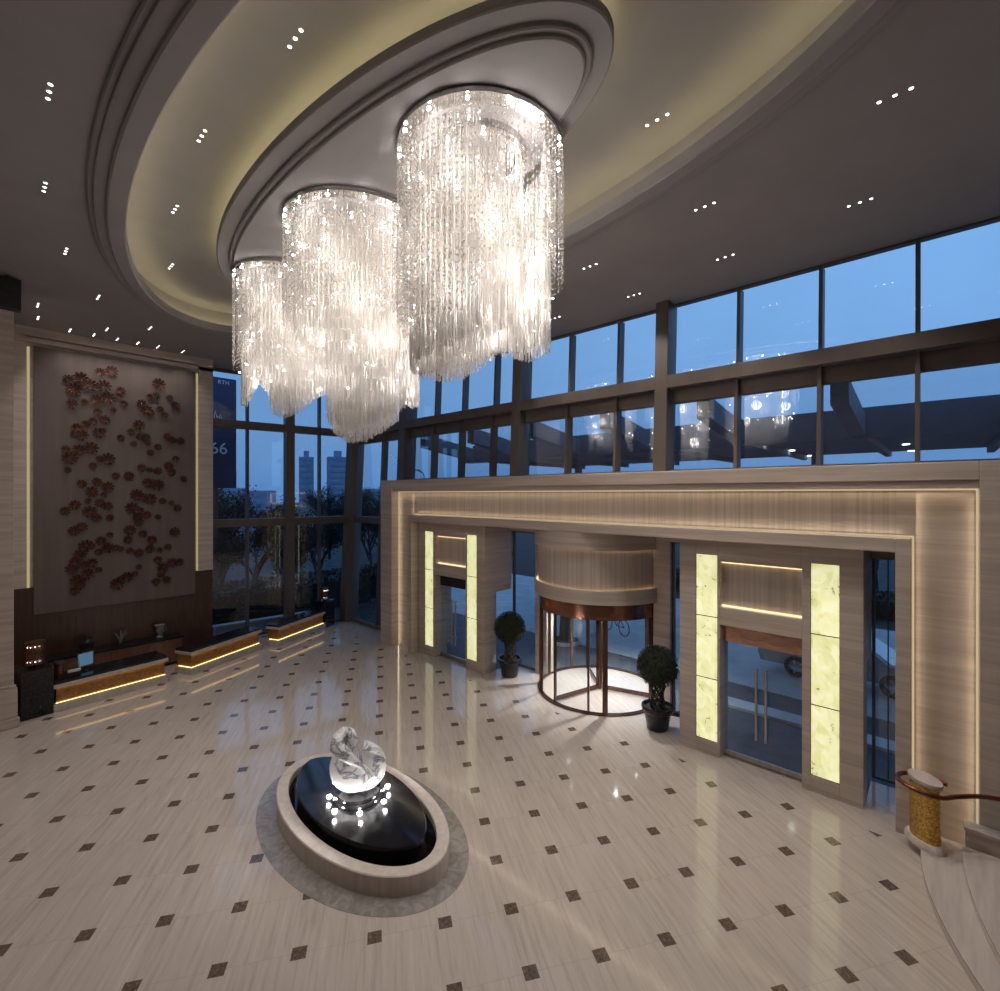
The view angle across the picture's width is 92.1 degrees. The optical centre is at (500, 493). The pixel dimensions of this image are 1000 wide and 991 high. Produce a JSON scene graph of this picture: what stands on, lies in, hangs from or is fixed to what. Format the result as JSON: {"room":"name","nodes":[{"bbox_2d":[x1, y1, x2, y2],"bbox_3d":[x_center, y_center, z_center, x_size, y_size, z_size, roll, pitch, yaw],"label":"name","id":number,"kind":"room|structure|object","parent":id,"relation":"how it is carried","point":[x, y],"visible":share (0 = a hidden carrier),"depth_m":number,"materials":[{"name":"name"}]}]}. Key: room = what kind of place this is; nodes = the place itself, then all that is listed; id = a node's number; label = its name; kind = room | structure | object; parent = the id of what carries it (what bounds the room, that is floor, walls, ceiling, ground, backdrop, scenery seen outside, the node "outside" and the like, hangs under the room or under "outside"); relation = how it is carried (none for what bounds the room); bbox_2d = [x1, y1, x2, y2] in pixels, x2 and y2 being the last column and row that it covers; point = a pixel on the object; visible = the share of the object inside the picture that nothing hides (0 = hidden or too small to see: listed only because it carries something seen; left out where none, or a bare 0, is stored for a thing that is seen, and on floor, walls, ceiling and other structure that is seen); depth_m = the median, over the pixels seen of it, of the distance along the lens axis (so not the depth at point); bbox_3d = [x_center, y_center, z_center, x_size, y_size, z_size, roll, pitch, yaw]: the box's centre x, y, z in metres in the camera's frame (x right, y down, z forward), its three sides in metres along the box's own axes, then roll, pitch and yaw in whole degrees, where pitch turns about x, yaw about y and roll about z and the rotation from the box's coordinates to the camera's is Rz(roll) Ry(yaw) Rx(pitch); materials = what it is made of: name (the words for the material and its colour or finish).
{"room":"hotel lobby","nodes":[
{"label":"hotel lobby","id":0,"kind":"room"},
{"bbox_2d":[0,309,19,730],"bbox_3d":[-14.840,0.415,10.755,3.400,10.450,5.680,0,0,43],"label":"wall","id":1,"kind":"structure","parent":0,"point":[9,718],"depth_m":11.60,"materials":[{"name":"wood"}]},
{"bbox_2d":[14,324,212,666],"bbox_3d":[-12.317,0.415,15.598,0.540,10.450,5.220,0,0,43],"label":"wall","id":2,"kind":"structure","parent":0,"point":[190,615],"depth_m":14.99,"materials":[{"name":"wood"}]},
{"bbox_2d":[34,346,194,614],"bbox_3d":[-12.137,-0.395,15.445,0.132,7.810,4.080,0,0,43],"label":"relief","id":3,"kind":"object","parent":2,"relation":"attached to","point":[114,439],"visible":1,"depth_m":15.23,"materials":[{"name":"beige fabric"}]},
{"bbox_2d":[216,0,613,284],"bbox_3d":[-2.514,-5.075,8.335,9.840,0.510,3.160,0,0,43],"label":"ceiling","id":4,"kind":"structure","parent":0,"point":[557,54],"depth_m":5.90,"materials":[{"name":"paint"}]},
{"bbox_2d":[232,257,332,418],"bbox_3d":[-4.800,-3.295,10.910,2.262,3.049,2.273,0,0,-13],"label":"crystal chandelier","id":5,"kind":"object","parent":4,"relation":"hanging from","point":[263,346],"visible":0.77,"depth_m":10.07,"materials":[{"name":"clear glass"}]},
{"bbox_2d":[281,184,419,443],"bbox_3d":[-2.584,-2.894,8.790,2.593,3.852,2.585,0,0,-26],"label":"crystal chandelier","id":6,"kind":"object","parent":4,"relation":"hanging from","point":[352,287],"visible":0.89,"depth_m":7.83,"materials":[{"name":"clear glass"}]},
{"bbox_2d":[396,84,564,382],"bbox_3d":[-0.283,-3.256,6.818,2.351,3.129,2.350,0,0,5],"label":"crystal chandelier","id":7,"kind":"object","parent":4,"relation":"hanging from","point":[491,220],"visible":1,"depth_m":6.20,"materials":[{"name":"clear glass"}]},
{"bbox_2d":[126,0,842,313],"bbox_3d":[-2.494,-5.330,8.357,16.400,0.001,6.660,0,0,43],"label":"ceiling","id":8,"kind":"structure","parent":0,"point":[688,60],"depth_m":6.37,"materials":[{"name":"paint"}]},
{"bbox_2d":[196,129,206,142],"bbox_3d":[-4.449,-5.324,7.167,0.358,0.008,0.060,0,0,43],"label":"recessed light","id":9,"kind":"object","parent":8,"relation":"in","point":[204,130],"visible":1,"depth_m":7.17,"materials":[{"name":"white glass"}]},
{"bbox_2d":[287,27,303,48],"bbox_3d":[-2.406,-5.324,5.636,0.358,0.008,0.060,0,0,43],"label":"recessed light","id":10,"kind":"object","parent":8,"relation":"in","point":[300,29],"visible":1,"depth_m":5.62,"materials":[{"name":"white glass"}]},
{"bbox_2d":[645,112,669,126],"bbox_3d":[2.223,-5.324,6.862,0.358,0.008,0.060,0,0,43],"label":"recessed light","id":11,"kind":"object","parent":8,"relation":"in","point":[667,113],"visible":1,"depth_m":6.85,"materials":[{"name":"white glass"}]},
{"bbox_2d":[0,621,976,990],"bbox_3d":[-1.963,5.700,7.894,27.592,0.120,18.940,0,0,43],"label":"floor","id":12,"kind":"structure","parent":0,"point":[606,853],"depth_m":7.56,"materials":[{"name":"tile"}]},
{"bbox_2d":[14,651,167,721],"bbox_3d":[-11.299,5.040,13.467,0.870,1.200,3.211,0,0,35],"label":"reception desk","id":13,"kind":"object","parent":12,"relation":"on","point":[40,694],"visible":0.94,"depth_m":12.96,"materials":[{"name":"stone"}]},
{"bbox_2d":[24,639,44,668],"bbox_3d":[-11.976,4.111,12.385,0.390,0.655,0.390,0,0,43],"label":"table lamp","id":14,"kind":"object","parent":13,"relation":"on","point":[34,650],"visible":1,"depth_m":12.28,"materials":[{"name":"brown metal"}]},
{"bbox_2d":[53,660,65,678],"bbox_3d":[-11.701,4.646,12.771,0.255,0.464,0.255,0,0,43],"label":"jar","id":15,"kind":"object","parent":13,"relation":"on","point":[59,668],"visible":1,"depth_m":12.70,"materials":[{"name":"brown metal"}]},
{"bbox_2d":[67,661,80,676],"bbox_3d":[-11.488,4.708,12.971,0.146,0.340,0.283,0,0,36],"label":"desk organizer","id":16,"kind":"object","parent":13,"relation":"on","point":[73,672],"visible":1,"depth_m":12.94,"materials":[{"name":"white plastic"}]},
{"bbox_2d":[67,671,80,676],"bbox_3d":[-11.490,4.840,12.970,0.144,0.075,0.264,0,0,36],"label":"tray","id":17,"kind":"object","parent":16,"relation":"on","point":[73,673],"depth_m":12.91,"materials":[{"name":"white"}]},
{"bbox_2d":[77,651,92,669],"bbox_3d":[-11.594,4.648,13.447,0.140,0.460,0.360,0,0,26],"label":"monitor","id":18,"kind":"object","parent":13,"relation":"on","point":[86,658],"visible":0.84,"depth_m":13.44,"materials":[{"name":"metal"}]},
{"bbox_2d":[54,674,165,704],"bbox_3d":[-11.148,5.455,13.741,0.800,0.030,2.511,0,0,35],"label":"shelf","id":19,"kind":"object","parent":13,"relation":"attached to","point":[145,680],"depth_m":13.41,"materials":[{"name":"wood"}]},
{"bbox_2d":[54,651,166,684],"bbox_3d":[-11.144,4.915,13.738,0.810,0.070,2.551,0,0,35],"label":"countertop","id":20,"kind":"structure","parent":13,"relation":"on","point":[101,668],"depth_m":13.72,"materials":[{"name":"black stone"}]},
{"bbox_2d":[43,632,183,670],"bbox_3d":[-12.132,5.190,14.991,0.705,0.900,3.740,0,0,43],"label":"countertop","id":21,"kind":"structure","parent":12,"relation":"on","point":[166,645],"depth_m":15.11,"materials":[{"name":"black stone"}]},
{"bbox_2d":[78,637,94,651],"bbox_3d":[-12.501,4.518,14.529,0.140,0.440,0.400,0,0,43],"label":"glass plate","id":22,"kind":"object","parent":21,"relation":"on","point":[85,643],"visible":1,"depth_m":14.50,"materials":[{"name":"black glass"}]},
{"bbox_2d":[114,630,126,645],"bbox_3d":[-11.949,4.516,15.142,0.212,0.443,0.322,0,0,43],"label":"ornament","id":23,"kind":"object","parent":21,"relation":"on","point":[121,637],"visible":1,"depth_m":15.11,"materials":[{"name":"grey stone"}]},
{"bbox_2d":[154,624,166,637],"bbox_3d":[-11.254,4.528,15.895,0.319,0.420,0.319,0,0,-7],"label":"vase","id":24,"kind":"object","parent":21,"relation":"on","point":[159,629],"visible":1,"depth_m":15.83,"materials":[{"name":"grey ceramic"}]},
{"bbox_2d":[175,626,261,674],"bbox_3d":[-9.526,5.260,16.426,0.720,0.760,2.759,0,0,19],"label":"reception desk","id":25,"kind":"object","parent":12,"relation":"on","point":[192,658],"visible":1,"depth_m":15.98,"materials":[{"name":"wood"}]},
{"bbox_2d":[175,626,260,652],"bbox_3d":[-9.545,4.915,16.432,0.680,0.070,2.719,0,0,19],"label":"countertop","id":26,"kind":"structure","parent":25,"relation":"on","point":[207,642],"depth_m":16.17,"materials":[{"name":"black stone"}]},
{"bbox_2d":[176,643,259,668],"bbox_3d":[-9.550,5.455,16.434,0.670,0.030,2.679,0,0,19],"label":"shelf","id":27,"kind":"object","parent":25,"relation":"attached to","point":[249,647],"depth_m":16.01,"materials":[{"name":"wood"}]},
{"bbox_2d":[213,367,346,634],"bbox_3d":[-9.533,0.420,19.495,7.200,10.440,0.400,0,0,-40],"label":"window","id":28,"kind":"structure","parent":12,"relation":"on","point":[288,427],"depth_m":19.91,"materials":[{"name":"metal"}]},
{"bbox_2d":[266,599,334,645],"bbox_3d":[-7.995,5.090,19.444,0.620,1.100,3.169,0,0,19],"label":"reception desk","id":29,"kind":"object","parent":12,"relation":"on","point":[283,631],"visible":0.96,"depth_m":19.18,"materials":[{"name":"stone"}]},
{"bbox_2d":[267,623,323,640],"bbox_3d":[-8.116,5.455,19.195,0.550,0.030,2.539,0,0,19],"label":"light strip","id":30,"kind":"object","parent":29,"relation":"attached to","point":[308,629],"depth_m":18.86,"materials":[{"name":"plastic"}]},
{"bbox_2d":[267,609,324,626],"bbox_3d":[-8.111,4.915,19.193,0.560,0.070,2.579,0,0,19],"label":"countertop","id":31,"kind":"structure","parent":29,"relation":"on","point":[288,620],"depth_m":19.03,"materials":[{"name":"black stone"}]},
{"bbox_2d":[322,587,327,600],"bbox_3d":[-7.475,4.257,20.477,0.249,0.562,0.249,0,0,43],"label":"table lamp","id":32,"kind":"object","parent":29,"relation":"on","point":[324,589],"visible":1,"depth_m":20.39,"materials":[{"name":"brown metal"}]},
{"bbox_2d":[339,433,363,621],"bbox_3d":[-6.733,0.415,21.828,0.698,10.450,1.167,0,0,43],"label":"column","id":33,"kind":"structure","parent":12,"relation":"on","point":[349,592],"depth_m":21.53,"materials":[{"name":"metal"}]},
{"bbox_2d":[256,753,468,916],"bbox_3d":[-2.486,5.354,8.336,4.740,0.569,2.840,0,0,43],"label":"fountain","id":34,"kind":"object","parent":12,"relation":"on","point":[395,847],"visible":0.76,"depth_m":7.45,"materials":[{"name":"grey stone"}]},
{"bbox_2d":[329,726,386,792],"bbox_3d":[-2.461,4.542,8.319,0.945,1.087,0.630,0,0,-18],"label":"sculpture","id":35,"kind":"object","parent":34,"relation":"on","point":[351,770],"visible":1,"depth_m":8.13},
{"bbox_2d":[351,422,398,629],"bbox_3d":[-5.176,0.393,20.639,3.200,10.395,0.930,0,0,43],"label":"window","id":36,"kind":"structure","parent":12,"relation":"on","point":[391,433],"depth_m":20.36,"materials":[{"name":"metal"}]},
{"bbox_2d":[493,611,525,677],"bbox_3d":[0.274,4.641,14.962,1.026,1.998,1.027,0,0,43],"label":"potted topiary","id":37,"kind":"object","parent":12,"relation":"on","point":[509,628],"visible":1,"depth_m":14.72,"materials":[{"name":"plant"}]},
{"bbox_2d":[498,654,521,677],"bbox_3d":[0.269,5.360,14.964,0.760,0.560,0.760,0,0,43],"label":"pot","id":38,"kind":"object","parent":37,"relation":"on","point":[509,666],"depth_m":14.74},
{"bbox_2d":[636,644,679,732],"bbox_3d":[3.762,4.636,11.606,1.011,2.008,1.019,0,0,43],"label":"potted topiary","id":39,"kind":"object","parent":12,"relation":"on","point":[657,666],"visible":1,"depth_m":11.37,"materials":[{"name":"plant"}]},
{"bbox_2d":[641,699,673,732],"bbox_3d":[3.766,5.360,11.601,0.760,0.560,0.760,0,0,43],"label":"pot","id":40,"kind":"object","parent":39,"relation":"on","point":[657,718],"depth_m":11.39,"materials":[{"name":"grey ceramic"}]},
{"bbox_2d":[920,842,999,990],"bbox_3d":[6.784,5.265,4.395,4.590,0.750,4.980,0,0,43],"label":"stair","id":41,"kind":"structure","parent":12,"relation":"on","point":[963,886],"depth_m":6.38,"materials":[{"name":"stone"}]},
{"bbox_2d":[904,768,946,856],"bbox_3d":[6.673,4.973,7.585,0.408,1.035,0.612,0,0,0],"label":"column","id":42,"kind":"structure","parent":41,"relation":"on","point":[923,830],"depth_m":7.45,"materials":[{"name":"metal"}]},
{"bbox_2d":[895,771,999,801],"bbox_3d":[7.441,4.455,6.842,2.872,0.336,0.618,0,0,43],"label":"handrail","id":43,"kind":"object","parent":42,"relation":"attached to","point":[898,774],"visible":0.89,"depth_m":7.27,"materials":[{"name":"brown wood"}]},
{"bbox_2d":[963,819,999,858],"bbox_3d":[8.043,5.034,6.563,2.520,0.908,0.235,0,0,43],"label":"parapet","id":44,"kind":"object","parent":41,"relation":"on","point":[986,840],"visible":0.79,"depth_m":7.23,"materials":[{"name":"stone"}]},
{"bbox_2d":[0,0,999,372],"bbox_3d":[-2.663,-4.810,7.288,27.800,0.001,17.100,0,0,43],"label":"ceiling","id":45,"kind":"structure","parent":0,"point":[927,155],"depth_m":7.54,"materials":[{"name":"paint"}]},
{"bbox_2d":[0,275,20,312],"bbox_3d":[-10.880,-4.445,10.612,0.295,0.730,0.440,0,0,43],"label":"ceiling speaker","id":46,"kind":"object","parent":45,"relation":"hanging from","point":[10,288],"visible":1,"depth_m":10.56,"materials":[{"name":"plastic"}]},
{"bbox_2d":[44,82,53,100],"bbox_3d":[-5.397,-4.804,5.756,0.358,0.008,0.060,0,0,43],"label":"recessed light","id":47,"kind":"object","parent":45,"relation":"in","point":[48,83],"visible":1,"depth_m":5.75,"materials":[{"name":"white glass"}]},
{"bbox_2d":[86,0,911,334],"bbox_3d":[-2.494,-4.995,8.357,16.695,0.670,7.035,0,0,43],"label":"trim","id":48,"kind":"structure","parent":45,"relation":"attached to","point":[162,39],"depth_m":6.07,"materials":[{"name":"paint"}]},
{"bbox_2d":[876,86,914,103],"bbox_3d":[4.749,-4.804,5.810,0.358,0.008,0.060,0,0,43],"label":"recessed light","id":49,"kind":"object","parent":45,"relation":"in","point":[911,87],"visible":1,"depth_m":5.81,"materials":[{"name":"white glass"}]},
{"bbox_2d":[381,460,999,844],"bbox_3d":[4.451,2.540,11.371,22.820,6.200,1.950,0,0,43],"label":"wall","id":50,"kind":"structure","parent":0,"point":[939,522],"depth_m":9.21,"materials":[{"name":"stone"}]},
{"bbox_2d":[397,392,417,479],"bbox_3d":[-3.857,0.415,19.377,0.450,10.450,1.069,0,0,43],"label":"trim","id":51,"kind":"structure","parent":50,"relation":"attached to","point":[406,457],"depth_m":19.26,"materials":[{"name":"metal"}]},
{"bbox_2d":[425,531,432,646],"bbox_3d":[-2.501,3.325,16.961,0.458,4.030,0.082,0,0,43],"label":"light panel","id":52,"kind":"object","parent":50,"relation":"attached to","point":[428,534],"visible":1,"depth_m":16.93,"materials":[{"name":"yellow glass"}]},
{"bbox_2d":[440,575,465,664],"bbox_3d":[-1.550,4.215,16.332,1.510,2.850,0.197,0,0,43],"label":"door","id":53,"kind":"structure","parent":50,"relation":"in","point":[446,581],"depth_m":16.32,"materials":[{"name":"metal"}]},
{"bbox_2d":[405,350,511,479],"bbox_3d":[-1.513,-2.658,17.441,5.620,4.295,0.661,0,0,43],"label":"window","id":54,"kind":"structure","parent":50,"relation":"in","point":[497,415],"depth_m":17.18,"materials":[{"name":"metal"}]},
{"bbox_2d":[467,534,476,661],"bbox_3d":[-0.913,3.325,15.496,0.458,4.030,0.082,0,0,43],"label":"light panel","id":55,"kind":"object","parent":50,"relation":"attached to","point":[471,539],"visible":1,"depth_m":15.46,"materials":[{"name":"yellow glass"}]},
{"bbox_2d":[510,342,532,475],"bbox_3d":[0.661,-2.660,15.396,0.350,4.300,0.793,0,0,43],"label":"trim","id":56,"kind":"structure","parent":50,"relation":"attached to","point":[522,371],"depth_m":15.21,"materials":[{"name":"metal"}]},
{"bbox_2d":[513,531,534,669],"bbox_3d":[0.805,3.430,15.722,1.040,4.420,0.100,0,0,43],"label":"window","id":57,"kind":"structure","parent":50,"relation":"in","point":[514,532],"depth_m":16.03,"materials":[{"name":"grey metal"}]},
{"bbox_2d":[520,310,655,475],"bbox_3d":[2.433,-2.658,13.800,4.420,4.295,0.661,0,0,43],"label":"window","id":58,"kind":"structure","parent":50,"relation":"in","point":[616,398],"depth_m":13.46,"materials":[{"name":"metal"}]},
{"bbox_2d":[534,530,656,716],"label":"door","id":59,"kind":"structure","parent":50,"relation":"in","point":[601,578],"depth_m":12.40,"materials":[{"name":"wood"}]},
{"bbox_2d":[653,300,676,471],"bbox_3d":[4.160,-2.660,12.168,0.330,4.300,0.793,0,0,43],"label":"trim","id":60,"kind":"structure","parent":50,"relation":"attached to","point":[666,311],"depth_m":11.97,"materials":[{"name":"metal"}]},
{"bbox_2d":[672,542,679,715],"bbox_3d":[4.689,3.430,12.137,0.750,4.420,0.100,0,0,43],"label":"window","id":61,"kind":"structure","parent":50,"relation":"in","point":[673,543],"depth_m":12.34,"materials":[{"name":"black metal"}]},
{"bbox_2d":[696,553,717,742],"bbox_3d":[4.496,3.325,10.505,0.458,4.030,0.082,0,0,43],"label":"light panel","id":62,"kind":"object","parent":50,"relation":"attached to","point":[706,564],"visible":1,"depth_m":10.49,"materials":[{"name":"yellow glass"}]},
{"bbox_2d":[723,626,801,781],"bbox_3d":[5.380,4.215,9.937,1.510,2.850,0.197,0,0,43],"label":"door","id":63,"kind":"structure","parent":50,"relation":"in","point":[780,643],"depth_m":9.90,"materials":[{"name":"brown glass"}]},
{"bbox_2d":[811,563,839,784],"bbox_3d":[6.083,3.325,9.040,0.458,4.030,0.082,0,0,43],"label":"light panel","id":64,"kind":"object","parent":50,"relation":"attached to","point":[825,578],"visible":1,"depth_m":9.01,"materials":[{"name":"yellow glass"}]},
{"bbox_2d":[667,216,999,470],"bbox_3d":[7.177,-2.658,9.422,7.830,4.295,0.661,0,0,43],"label":"window","id":65,"kind":"structure","parent":50,"relation":"in","point":[974,343],"depth_m":9.64,"materials":[{"name":"metal"}]},
{"bbox_2d":[872,559,894,784],"bbox_3d":[7.581,3.430,9.469,0.460,4.420,0.100,0,0,43],"label":"window","id":66,"kind":"structure","parent":50,"relation":"in","point":[874,775],"depth_m":9.56,"materials":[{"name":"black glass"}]},
{"label":"outside","id":67,"kind":"structure","parent":0,"visible":0},
{"bbox_2d":[212,503,894,636],"bbox_3d":[-0.597,5.955,191.049,380.000,0.370,360.000,0,0,43],"label":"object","id":68,"kind":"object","parent":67,"point":[525,542],"depth_m":38.89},
{"bbox_2d":[213,376,235,593],"bbox_3d":[-12.562,0.290,21.328,0.248,10.900,1.510,0,0,43],"label":"banner","id":69,"kind":"object","parent":68,"relation":"on","point":[224,389],"visible":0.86,"depth_m":21.40,"materials":[{"name":"fabric"}]},
{"bbox_2d":[213,497,237,541],"bbox_3d":[-14.749,2.727,22.570,4.072,6.113,4.063,0,0,-36],"label":"street tree","id":70,"kind":"object","parent":68,"relation":"on","point":[220,503],"visible":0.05,"depth_m":22.81,"materials":[{"name":"green plant"}]},
{"bbox_2d":[212,532,256,585],"bbox_3d":[-12.814,3.646,22.091,4.125,4.272,2.403,0,0,39],"label":"street tree","id":71,"kind":"object","parent":68,"relation":"on","point":[226,554],"visible":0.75,"depth_m":21.50,"materials":[{"name":"green plant"}]},
{"bbox_2d":[213,485,259,584],"bbox_3d":[-17.906,2.318,30.372,3.904,6.942,6.703,0,0,38],"label":"street tree","id":72,"kind":"object","parent":68,"relation":"on","point":[219,490],"visible":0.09,"depth_m":31.66,"materials":[{"name":"green plant"}]},
{"bbox_2d":[213,489,260,544],"bbox_3d":[-15.054,2.474,25.859,4.008,6.609,4.669,0,0,-28],"label":"street tree","id":73,"kind":"object","parent":68,"relation":"on","point":[237,509],"visible":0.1,"depth_m":26.88,"materials":[{"name":"green plant"}]},
{"bbox_2d":[218,488,275,509],"bbox_3d":[-97.513,1.815,174.285,28.000,7.910,17.100,0,0,-30],"label":"building","id":74,"kind":"structure","parent":68,"relation":"on","point":[261,498],"depth_m":171.44,"materials":[{"name":"blue"}]},
{"bbox_2d":[212,611,304,635],"bbox_3d":[-9.822,5.530,20.765,4.500,0.480,0.320,0,0,-40],"label":"wall","id":75,"kind":"structure","parent":68,"relation":"on","point":[261,623],"depth_m":20.06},
{"bbox_2d":[218,507,315,590],"bbox_3d":[-11.828,3.115,23.988,5.156,5.340,3.003,0,0,-7],"label":"street tree","id":76,"kind":"object","parent":68,"relation":"on","point":[263,536],"visible":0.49,"depth_m":23.75,"materials":[{"name":"green plant"}]},
{"bbox_2d":[262,538,315,586],"bbox_3d":[-10.509,3.710,24.444,2.918,4.131,2.505,0,0,41],"label":"street tree","id":77,"kind":"object","parent":68,"relation":"on","point":[298,563],"visible":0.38,"depth_m":24.05,"materials":[{"name":"green plant"}]},
{"bbox_2d":[257,494,327,557],"bbox_3d":[-11.576,2.748,27.073,4.280,6.059,3.674,0,0,-6],"label":"street tree","id":78,"kind":"object","parent":68,"relation":"on","point":[279,506],"visible":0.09,"depth_m":26.57,"materials":[{"name":"green plant"}]},
{"bbox_2d":[212,563,376,630],"bbox_3d":[-9.155,4.814,24.064,1.110,2.098,17.197,0,0,43],"label":"hedge","id":79,"kind":"object","parent":68,"relation":"on","point":[229,607],"visible":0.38,"depth_m":22.28,"materials":[{"name":"green plant"}]},
{"bbox_2d":[299,451,313,504],"bbox_3d":[-106.811,-8.920,264.488,7.400,29.380,4.740,0,0,-24],"label":"apartment tower","id":80,"kind":"structure","parent":68,"relation":"on","point":[306,463],"depth_m":262.38,"materials":[{"name":"blue"}]},
{"bbox_2d":[295,523,342,569],"bbox_3d":[-9.693,3.521,25.915,3.003,4.518,3.010,0,0,-11],"label":"street tree","id":81,"kind":"object","parent":68,"relation":"on","point":[330,542],"visible":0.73,"depth_m":25.61,"materials":[{"name":"green plant"}]},
{"bbox_2d":[300,482,344,558],"bbox_3d":[-15.320,2.199,43.319,5.058,7.160,4.342,0,0,-27],"label":"street tree","id":82,"kind":"object","parent":68,"relation":"on","point":[325,503],"visible":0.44,"depth_m":42.57,"materials":[{"name":"green plant"}]},
{"bbox_2d":[327,451,345,504],"bbox_3d":[-89.854,-8.920,265.169,10.800,29.380,6.780,0,0,-24],"label":"apartment tower","id":83,"kind":"structure","parent":68,"relation":"on","point":[336,465],"depth_m":261.99,"materials":[{"name":"blue"}]},
{"bbox_2d":[315,499,375,544],"bbox_3d":[-8.551,2.859,27.565,3.895,5.848,3.887,0,0,32],"label":"street tree","id":84,"kind":"object","parent":68,"relation":"on","point":[340,511],"visible":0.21,"depth_m":26.78,"materials":[{"name":"green plant"}]},
{"bbox_2d":[335,487,375,506],"bbox_3d":[-14.610,2.330,49.112,4.604,6.911,4.593,0,0,11],"label":"street tree","id":85,"kind":"object","parent":68,"relation":"on","point":[364,496],"visible":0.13,"depth_m":48.44,"materials":[{"name":"green plant"}]},
{"bbox_2d":[361,493,378,574],"bbox_3d":[-8.568,2.859,31.773,3.887,5.848,3.895,0,0,10],"label":"street tree","id":86,"kind":"object","parent":68,"relation":"on","point":[369,554],"visible":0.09,"depth_m":31.75,"materials":[{"name":"green plant"}]},
{"bbox_2d":[363,489,379,506],"bbox_3d":[-47.439,1.250,213.803,24.000,9.040,14.700,0,0,-30],"label":"building","id":87,"kind":"structure","parent":68,"relation":"on","point":[372,490],"depth_m":202.75,"materials":[{"name":"blue"}]},
{"bbox_2d":[365,491,379,545],"bbox_3d":[-8.066,2.474,34.460,4.008,6.609,4.669,0,0,40],"label":"street tree","id":88,"kind":"object","parent":68,"relation":"on","point":[370,499],"visible":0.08,"depth_m":34.07,"materials":[{"name":"green plant"}]},
{"bbox_2d":[420,382,999,472],"bbox_3d":[11.053,1.565,15.518,28.800,8.150,12.400,0,0,43],"label":"entrance canopy","id":89,"kind":"object","parent":68,"relation":"on","point":[968,422],"visible":0.79,"depth_m":14.85,"materials":[{"name":"grey metal"}]},
{"bbox_2d":[676,568,894,621],"bbox_3d":[18.659,5.160,21.693,42.188,1.420,1.422,0,0,43],"label":"hedge","id":90,"kind":"object","parent":68,"relation":"on","point":[881,600],"visible":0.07,"depth_m":22.12,"materials":[{"name":"green plant"}]},
{"bbox_2d":[876,559,879,589],"bbox_3d":[22.119,3.124,28.606,3.533,5.316,3.541,0,0,33],"label":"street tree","id":91,"kind":"object","parent":68,"relation":"on","point":[877,560],"visible":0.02,"depth_m":28.39,"materials":[{"name":"green plant"}]},
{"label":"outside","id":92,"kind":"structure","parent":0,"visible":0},
{"bbox_2d":[447,613,894,793],"bbox_3d":[14.176,5.782,6.146,47.500,0.035,5.740,0,0,43],"label":"pavement","id":93,"kind":"structure","parent":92,"point":[783,748],"depth_m":12.21,"materials":[{"name":"concrete"}]},
{"bbox_2d":[553,616,579,646],"bbox_3d":[2.417,4.701,18.472,1.716,1.917,1.849,0,0,43],"label":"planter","id":94,"kind":"object","parent":93,"relation":"on","point":[563,638],"visible":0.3,"depth_m":18.25,"materials":[{"name":"concrete"}]},
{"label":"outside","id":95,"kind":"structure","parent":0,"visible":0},
{"bbox_2d":[728,696,894,753],"bbox_3d":[8.923,5.728,10.850,7.600,0.075,0.550,0,0,43],"label":"strip","id":96,"kind":"object","parent":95,"point":[774,714],"depth_m":12.36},
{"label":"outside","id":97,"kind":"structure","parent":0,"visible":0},
{"bbox_2d":[451,574,894,723],"bbox_3d":[19.250,5.753,10.539,66.000,0.025,10.400,0,0,43],"label":"road","id":98,"kind":"structure","parent":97,"point":[743,660],"depth_m":18.14,"materials":[{"name":"grey asphalt"}]},
{"bbox_2d":[368,477,421,538],"bbox_3d":[-5.280,2.451,27.050,3.754,6.675,6.445,0,0,-30],"label":"street tree","id":99,"kind":"object","parent":98,"relation":"on","point":[376,502],"visible":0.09,"depth_m":27.90,"materials":[{"name":"green plant"}]},
{"bbox_2d":[608,621,629,636],"bbox_3d":[4.660,5.164,19.648,0.485,1.012,1.720,0,0,-26],"label":"bicycle","id":100,"kind":"object","parent":98,"relation":"on","point":[611,621],"visible":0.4,"depth_m":19.28,"materials":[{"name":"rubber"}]},
{"bbox_2d":[758,638,894,698],"bbox_3d":[10.517,4.945,14.788,4.400,1.450,1.800,0,0,43],"label":"parked car","id":101,"kind":"object","parent":98,"relation":"on","point":[789,660],"visible":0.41,"depth_m":14.00,"materials":[{"name":"silver metal"}]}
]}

